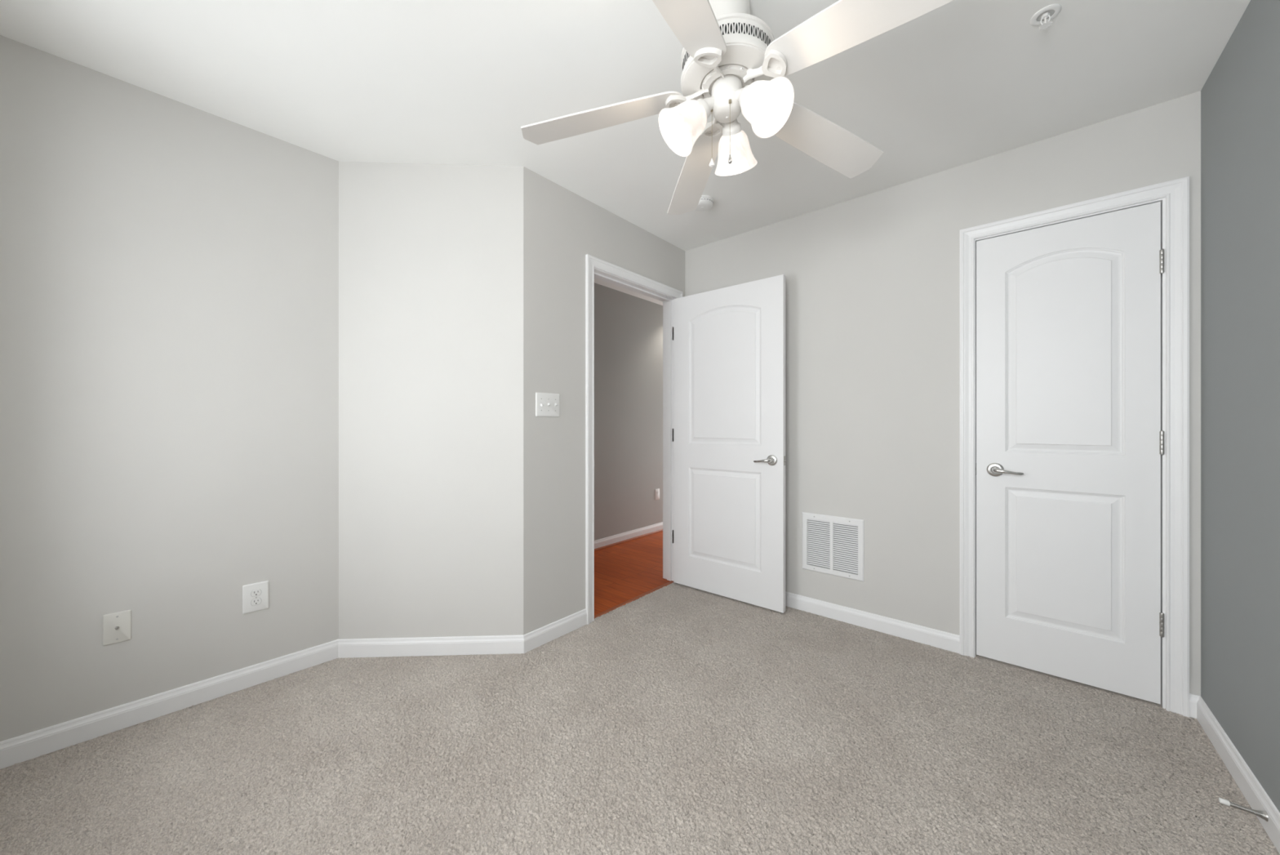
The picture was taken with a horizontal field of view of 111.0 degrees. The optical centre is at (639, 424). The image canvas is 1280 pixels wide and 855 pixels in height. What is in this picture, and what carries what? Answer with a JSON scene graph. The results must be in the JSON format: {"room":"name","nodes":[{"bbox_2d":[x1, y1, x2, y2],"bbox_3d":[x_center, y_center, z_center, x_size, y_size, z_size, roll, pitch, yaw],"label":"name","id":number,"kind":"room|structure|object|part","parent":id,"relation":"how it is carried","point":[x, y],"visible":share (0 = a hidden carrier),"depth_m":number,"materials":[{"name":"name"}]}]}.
{"room":"empty bedroom","nodes":[
{"label":"empty bedroom","id":0,"kind":"room"},
{"bbox_2d":[0,35,338,741],"bbox_3d":[-1.887,-0.079,1.816,0.117,2.440,1.174,0,0,43],"label":"wall","id":1,"kind":"structure","parent":0,"point":[169,268],"depth_m":1.72,"materials":[{"name":"grey paint"}]},
{"bbox_2d":[102,609,131,645],"bbox_3d":[-1.955,0.759,1.646,0.015,0.114,0.070,0,0,43],"label":"cable plate","id":2,"kind":"object","parent":1,"relation":"attached to","point":[117,626],"visible":1,"depth_m":1.65,"materials":[{"name":"white plastic"}]},
{"bbox_2d":[0,639,338,768],"bbox_3d":[-1.853,1.098,1.758,0.012,0.087,1.102,0,0,43],"label":"baseboard","id":3,"kind":"structure","parent":1,"relation":"attached to","point":[20,748],"depth_m":1.71,"materials":[{"name":"white wood"}]},
{"bbox_2d":[242,580,269,613],"bbox_3d":[-1.690,0.758,1.938,0.008,0.124,0.088,0,0,43],"label":"wall outlet","id":4,"kind":"object","parent":1,"relation":"attached to","point":[255,596],"visible":1,"depth_m":1.94,"materials":[{"name":"white plastic"}]},
{"bbox_2d":[250,598,261,605],"bbox_3d":[-1.688,0.778,1.936,0.003,0.027,0.034,0,0,43],"label":"receptacle","id":5,"kind":"object","parent":4,"relation":"attached to","point":[254,602],"depth_m":1.93,"materials":[{"name":"white plastic"}]},
{"bbox_2d":[250,589,261,596],"bbox_3d":[-1.688,0.739,1.936,0.003,0.027,0.034,0,0,43],"label":"receptacle","id":6,"kind":"object","parent":4,"relation":"attached to","point":[254,593],"depth_m":1.93,"materials":[{"name":"white plastic"}]},
{"bbox_2d":[338,160,523,639],"bbox_3d":[-1.059,-0.079,2.245,0.943,2.440,0.122,0,0,-2],"label":"wall","id":7,"kind":"structure","parent":0,"point":[431,255],"depth_m":2.19,"materials":[{"name":"grey paint"}]},
{"bbox_2d":[337,635,524,657],"bbox_3d":[-1.032,1.098,2.183,0.905,0.087,0.012,0,0,-3],"label":"baseboard","id":8,"kind":"structure","parent":7,"relation":"attached to","point":[494,644],"depth_m":2.18,"materials":[{"name":"white wood"}]},
{"bbox_2d":[523,166,684,635],"bbox_3d":[-0.168,-0.079,2.787,0.115,2.440,1.419,0,0,41],"label":"wall","id":9,"kind":"structure","parent":0,"point":[561,226],"depth_m":2.38,"materials":[{"name":"grey paint"}]},
{"bbox_2d":[535,391,559,416],"bbox_3d":[-0.479,-0.106,2.319,0.020,0.124,0.155,0,0,41],"label":"light switch","id":10,"kind":"object","parent":9,"relation":"attached to","point":[547,404],"visible":1,"depth_m":2.31,"materials":[{"name":"white plastic"}]},
{"bbox_2d":[523,608,586,653],"bbox_3d":[-0.446,1.098,2.363,0.012,0.087,0.424,0,0,41],"label":"baseboard","id":11,"kind":"structure","parent":9,"relation":"attached to","point":[539,637],"depth_m":2.34,"materials":[{"name":"white wood"}]},
{"bbox_2d":[585,253,683,624],"bbox_3d":[-0.048,0.082,2.926,0.152,2.121,0.948,0,0,41],"label":"door frame","id":12,"kind":"structure","parent":9,"relation":"attached to","point":[592,262],"depth_m":2.80,"materials":[{"name":"white wood"}]},
{"bbox_2d":[672,274,786,613],"bbox_3d":[0.561,0.112,2.913,0.832,2.031,0.161,0,0,40],"label":"door","id":13,"kind":"structure","parent":9,"relation":"in","point":[729,428],"depth_m":2.86,"materials":[{"name":"white paint"}]},
{"bbox_3d":[0.745,0.217,2.681,0.115,0.029,0.043,0,0,40],"label":"lever","id":14,"kind":"part","parent":13,"relation":"part of","materials":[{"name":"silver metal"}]},
{"bbox_2d":[0,0,1250,305],"bbox_3d":[0.776,-1.349,2.739,3.700,0.100,6.265,0,0,41],"label":"ceiling","id":15,"kind":"structure","parent":0,"point":[959,82],"depth_m":1.62,"materials":[{"name":"white paint"}]},
{"bbox_2d":[695,195,714,211],"bbox_3d":[0.361,-1.278,2.550,0.132,0.042,0.132,0,0,41],"label":"smoke detector","id":16,"kind":"object","parent":15,"relation":"attached to","point":[706,202],"visible":0.64,"depth_m":2.52,"materials":[{"name":"white plastic"}]},
{"bbox_2d":[520,0,953,214],"bbox_3d":[0.285,-1.042,1.329,1.282,0.514,1.295,0,0,41],"label":"ceiling fan","id":17,"kind":"object","parent":15,"relation":"hanging from","point":[731,58],"visible":1,"depth_m":1.30,"materials":[{"name":"white metal"}]},
{"bbox_3d":[-0.130,-1.005,1.444,0.545,0.006,0.138,-6,11,11],"label":"blade","id":18,"kind":"part","parent":17,"relation":"part of","materials":[{"name":"white laminate"}]},
{"bbox_3d":[0.122,-0.910,1.344,0.145,0.148,0.147,0,0,41],"label":"lamp shade","id":19,"kind":"part","parent":17,"relation":"part of","materials":[{"name":"white glass"}]},
{"bbox_3d":[0.157,-0.938,1.350,0.066,0.067,0.047,0,0,-28],"label":"bulb","id":20,"kind":"part","parent":17,"relation":"part of","materials":[{"name":"white glass"}]},
{"bbox_3d":[0.074,-1.005,1.006,0.138,0.006,0.545,14,12,27],"label":"blade","id":21,"kind":"part","parent":17,"relation":"part of","materials":[{"name":"white laminate"}]},
{"bbox_3d":[0.221,-1.005,1.768,0.138,0.006,0.545,-13,-4,-8],"label":"blade","id":22,"kind":"part","parent":17,"relation":"part of","materials":[{"name":"white wood"}]},
{"bbox_3d":[0.200,-0.974,1.354,0.082,0.072,0.062,0,0,-9],"label":"lamp arm","id":23,"kind":"part","parent":17,"relation":"part of","materials":[{"name":"white metal"}]},
{"bbox_3d":[0.223,-0.901,1.362,0.009,0.157,0.009,0,0,41],"label":"pull chain","id":24,"kind":"part","parent":17,"relation":"part of","materials":[{"name":"gold metal"}]},
{"bbox_3d":[0.270,-0.890,1.318,0.009,0.165,0.009,0,0,41],"label":"pull chain","id":25,"kind":"part","parent":17,"relation":"part of","materials":[{"name":"gold metal"}]},
{"bbox_3d":[0.291,-0.974,1.431,0.064,0.072,0.084,0,0,41],"label":"lamp arm","id":26,"kind":"part","parent":17,"relation":"part of","materials":[{"name":"white metal"}]},
{"bbox_3d":[0.316,-0.910,1.501,0.140,0.148,0.148,0,0,41],"label":"lamp shade","id":27,"kind":"part","parent":17,"relation":"part of","materials":[{"name":"white glass"}]},
{"bbox_3d":[0.311,-0.974,1.307,0.084,0.072,0.062,0,0,41],"label":"lamp arm","id":28,"kind":"part","parent":17,"relation":"part of","materials":[{"name":"white metal"}]},
{"bbox_3d":[0.339,-0.938,1.274,0.068,0.067,0.047,0,0,41],"label":"bulb","id":29,"kind":"part","parent":17,"relation":"part of","materials":[{"name":"white glass"}]},
{"bbox_3d":[0.354,-0.910,1.250,0.149,0.148,0.143,0,0,41],"label":"lamp shade","id":30,"kind":"part","parent":17,"relation":"part of","materials":[{"name":"white glass"}]},
{"bbox_3d":[0.633,-1.005,1.548,0.545,0.006,0.138,7,-16,-27],"label":"blade","id":31,"kind":"part","parent":17,"relation":"part of","materials":[{"name":"white laminate"}]},
{"bbox_3d":[0.557,-1.005,1.075,0.545,0.006,0.138,8,-7,45],"label":"blade","id":32,"kind":"part","parent":17,"relation":"part of","materials":[{"name":"white wood"}]},
{"bbox_2d":[1030,3,1061,30],"bbox_3d":[1.284,-1.281,1.393,0.073,0.035,0.073,0,0,41],"label":"sprinkler head","id":33,"kind":"object","parent":15,"relation":"attached to","point":[1043,16],"visible":1,"depth_m":1.39},
{"bbox_3d":[1.284,-1.282,1.393,0.019,0.032,0.019,0,0,-7],"label":"sprinkler frame","id":34,"kind":"part","parent":33,"relation":"part of","materials":[{"name":"white plastic"}]},
{"bbox_2d":[594,282,662,540],"bbox_3d":[-0.370,-0.079,4.157,0.115,2.440,5.600,0,0,41],"label":"wall","id":35,"kind":"structure","parent":0,"point":[628,328],"depth_m":4.35,"materials":[{"name":"grey paint"}]},
{"bbox_2d":[594,521,662,551],"bbox_3d":[-0.321,1.098,4.116,0.012,0.087,5.400,0,0,41],"label":"baseboard","id":36,"kind":"structure","parent":35,"relation":"attached to","point":[630,534],"depth_m":4.34,"materials":[{"name":"white wood"}]},
{"bbox_2d":[655,488,659,499],"bbox_3d":[0.188,0.741,4.713,0.008,0.116,0.072,0,0,41],"label":"hall outlet","id":37,"kind":"object","parent":35,"relation":"attached to","point":[657,491],"visible":1,"depth_m":4.71,"materials":[{"name":"white plastic"}]},
{"bbox_2d":[0,530,1279,854],"bbox_3d":[0.781,1.165,2.744,3.471,0.053,6.051,0,0,41],"label":"floor","id":38,"kind":"structure","parent":0,"point":[680,719],"depth_m":1.50,"materials":[{"name":"beige carpet"}]},
{"bbox_2d":[594,580,673,618],"bbox_3d":[-0.027,1.142,2.908,0.035,0.006,0.820,0,0,41],"label":"threshold","id":39,"kind":"object","parent":38,"relation":"on","point":[606,611],"visible":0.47,"depth_m":2.87,"materials":[{"name":"red wood"}]},
{"bbox_2d":[684,90,1200,696],"bbox_3d":[1.296,-0.079,2.543,2.655,2.440,0.115,0,0,41],"label":"wall","id":40,"kind":"structure","parent":0,"point":[873,280],"depth_m":2.37,"materials":[{"name":"grey paint"}]},
{"bbox_2d":[802,511,863,581],"bbox_3d":[1.132,0.712,2.601,0.349,0.349,0.010,0,0,41],"label":"air vent","id":41,"kind":"object","parent":40,"relation":"in","point":[833,545],"visible":1,"depth_m":2.59,"materials":[{"name":"white metal"}]},
{"bbox_2d":[785,591,959,653],"bbox_3d":[0.966,1.098,2.742,1.666,0.087,0.012,0,0,41],"label":"baseboard","id":42,"kind":"structure","parent":40,"relation":"attached to","point":[950,642],"depth_m":2.44,"materials":[{"name":"white wood"}]},
{"bbox_2d":[975,201,1164,704],"bbox_3d":[1.873,0.113,1.960,0.604,2.033,0.098,0,0,41],"label":"door","id":43,"kind":"structure","parent":40,"relation":"in","point":[1070,437],"depth_m":1.94,"materials":[{"name":"white paint"}]},
{"bbox_3d":[1.717,0.217,2.057,0.115,0.030,0.043,0,0,41],"label":"lever","id":44,"kind":"part","parent":43,"relation":"part of","materials":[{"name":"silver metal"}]},
{"bbox_2d":[960,176,1189,716],"bbox_3d":[1.911,0.085,2.005,0.729,2.114,0.134,0,0,41],"label":"door frame","id":45,"kind":"structure","parent":40,"relation":"attached to","point":[1175,192],"depth_m":1.76,"materials":[{"name":"white wood"}]},
{"bbox_2d":[1189,693,1199,718],"bbox_3d":[2.163,1.098,1.718,0.035,0.087,0.012,0,0,41],"label":"baseboard","id":46,"kind":"structure","parent":40,"relation":"attached to","point":[1193,699],"depth_m":1.72,"materials":[{"name":"white wood"}]},
{"bbox_2d":[1200,0,1279,812],"bbox_3d":[1.199,-0.079,0.477,0.115,2.440,3.150,0,0,41],"label":"wall","id":47,"kind":"structure","parent":0,"point":[1240,97],"depth_m":1.40,"materials":[{"name":"grey paint"}]},
{"bbox_2d":[1196,696,1279,853],"bbox_3d":[1.155,1.098,0.523,0.012,0.087,3.137,0,0,41],"label":"baseboard","id":48,"kind":"structure","parent":47,"relation":"attached to","point":[1251,788],"depth_m":1.38,"materials":[{"name":"white wood"}]},
{"bbox_2d":[1218,797,1268,821],"bbox_3d":[1.722,1.095,1.259,0.082,0.025,0.025,0,0,41],"label":"door stop","id":49,"kind":"object","parent":48,"relation":"attached to","point":[1262,814],"visible":1,"depth_m":1.25,"materials":[{"name":"metal"}]}
]}

